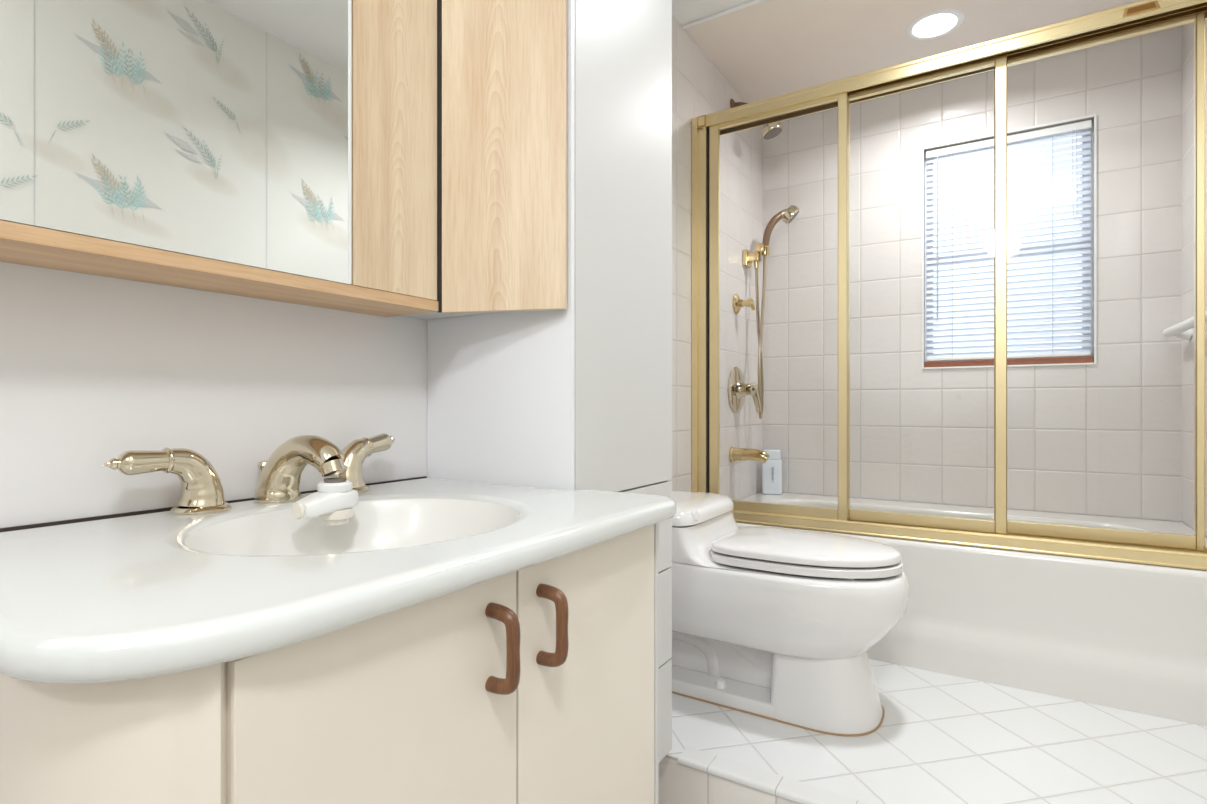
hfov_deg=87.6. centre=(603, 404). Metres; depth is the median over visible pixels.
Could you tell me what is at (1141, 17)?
shower door frame
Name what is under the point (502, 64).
upper cabinet
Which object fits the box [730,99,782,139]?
shower
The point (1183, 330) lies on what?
towel bar
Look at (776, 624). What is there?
toilet
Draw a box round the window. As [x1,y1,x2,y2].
[922,114,1096,368]
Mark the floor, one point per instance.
(941, 738)
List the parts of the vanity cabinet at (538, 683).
panel, door, handle, handle, door, panel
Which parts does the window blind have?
ladder cord, rail, ladder cord, pull cord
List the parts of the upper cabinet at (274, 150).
door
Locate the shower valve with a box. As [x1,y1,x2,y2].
[728,366,761,412]
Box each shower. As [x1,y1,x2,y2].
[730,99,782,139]
[743,205,799,418]
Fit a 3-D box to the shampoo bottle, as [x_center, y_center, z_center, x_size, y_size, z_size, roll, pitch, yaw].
[0.777,0.308,2.898,0.088,0.202,0.049,0,0,18]
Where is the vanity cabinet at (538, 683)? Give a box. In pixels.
[0,523,658,803]
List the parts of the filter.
selector knob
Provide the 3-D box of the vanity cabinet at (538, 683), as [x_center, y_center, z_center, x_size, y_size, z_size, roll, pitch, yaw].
[-0.301,0.555,0.778,0.542,0.770,0.700,0,0,32]
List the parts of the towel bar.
post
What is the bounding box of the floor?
[659,659,1206,803]
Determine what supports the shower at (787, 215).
attached to the tiled wall at (698, 88)
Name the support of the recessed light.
in the ceiling
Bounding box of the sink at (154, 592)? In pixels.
[0,476,676,683]
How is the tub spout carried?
attached to the tiled wall at (698, 88)
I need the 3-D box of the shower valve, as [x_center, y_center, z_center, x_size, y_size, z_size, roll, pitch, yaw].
[0.611,-0.066,2.662,0.104,0.198,0.198,0,0,32]
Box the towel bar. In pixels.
[1163,311,1206,340]
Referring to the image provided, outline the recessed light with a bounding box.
[905,8,964,39]
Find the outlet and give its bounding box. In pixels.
[317,508,352,524]
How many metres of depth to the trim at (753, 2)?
2.15 m
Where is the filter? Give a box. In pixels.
[292,477,357,524]
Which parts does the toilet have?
tank lid, bowl, lid, seat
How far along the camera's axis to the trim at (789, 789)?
1.31 m
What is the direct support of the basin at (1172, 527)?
in the bathtub
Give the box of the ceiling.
[672,0,1140,102]
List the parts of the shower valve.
lever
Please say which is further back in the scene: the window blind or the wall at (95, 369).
the window blind
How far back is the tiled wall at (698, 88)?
2.55 m
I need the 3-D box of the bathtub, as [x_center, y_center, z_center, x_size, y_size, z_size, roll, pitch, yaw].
[1.165,0.598,2.237,1.494,0.375,0.861,0,0,32]
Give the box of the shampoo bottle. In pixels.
[762,450,781,494]
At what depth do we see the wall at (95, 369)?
0.85 m
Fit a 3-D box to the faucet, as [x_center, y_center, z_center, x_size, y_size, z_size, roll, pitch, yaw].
[-0.445,0.091,0.905,0.166,0.097,0.430,0,0,32]
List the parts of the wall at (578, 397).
door, drawer, drawer, drawer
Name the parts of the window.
sill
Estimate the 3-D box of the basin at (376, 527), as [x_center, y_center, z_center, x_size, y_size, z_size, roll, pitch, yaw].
[-0.293,0.205,0.789,0.356,0.119,0.394,0,0,32]
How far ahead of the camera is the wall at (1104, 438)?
2.54 m
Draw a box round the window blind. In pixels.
[926,120,1091,360]
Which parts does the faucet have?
lever, handle, lift rod, spout, handle, lever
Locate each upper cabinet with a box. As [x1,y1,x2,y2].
[0,0,437,316]
[401,0,566,319]
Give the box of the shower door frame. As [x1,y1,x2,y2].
[692,0,1206,569]
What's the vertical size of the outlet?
0.021 m
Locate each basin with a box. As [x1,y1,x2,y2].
[184,499,518,555]
[740,492,1206,546]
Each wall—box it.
[0,261,426,527]
[427,0,671,761]
[667,15,762,499]
[763,25,1181,521]
[1182,19,1206,537]
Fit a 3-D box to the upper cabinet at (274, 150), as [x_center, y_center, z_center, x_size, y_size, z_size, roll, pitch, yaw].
[-0.676,-0.510,0.581,0.134,0.699,1.266,0,0,32]
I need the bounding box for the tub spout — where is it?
[729,446,769,462]
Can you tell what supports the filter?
hanging from the faucet
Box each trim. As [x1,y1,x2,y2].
[677,746,869,803]
[682,0,765,28]
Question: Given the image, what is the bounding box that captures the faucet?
[103,433,394,514]
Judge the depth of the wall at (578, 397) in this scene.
1.16 m
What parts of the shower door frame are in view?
cap plate, sliding panel, sliding panel, sliding panel, maker plate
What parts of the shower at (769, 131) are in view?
arm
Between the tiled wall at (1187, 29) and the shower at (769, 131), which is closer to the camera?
the tiled wall at (1187, 29)
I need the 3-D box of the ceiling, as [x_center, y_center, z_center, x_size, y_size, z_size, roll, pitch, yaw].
[0.290,-1.383,0.792,1.750,0.084,4.450,0,0,32]
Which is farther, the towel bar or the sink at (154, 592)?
the towel bar
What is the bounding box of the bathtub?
[736,492,1206,725]
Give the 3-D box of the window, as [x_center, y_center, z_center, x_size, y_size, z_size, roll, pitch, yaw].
[1.608,-0.614,2.527,0.579,0.927,0.110,0,0,32]
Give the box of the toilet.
[670,490,909,736]

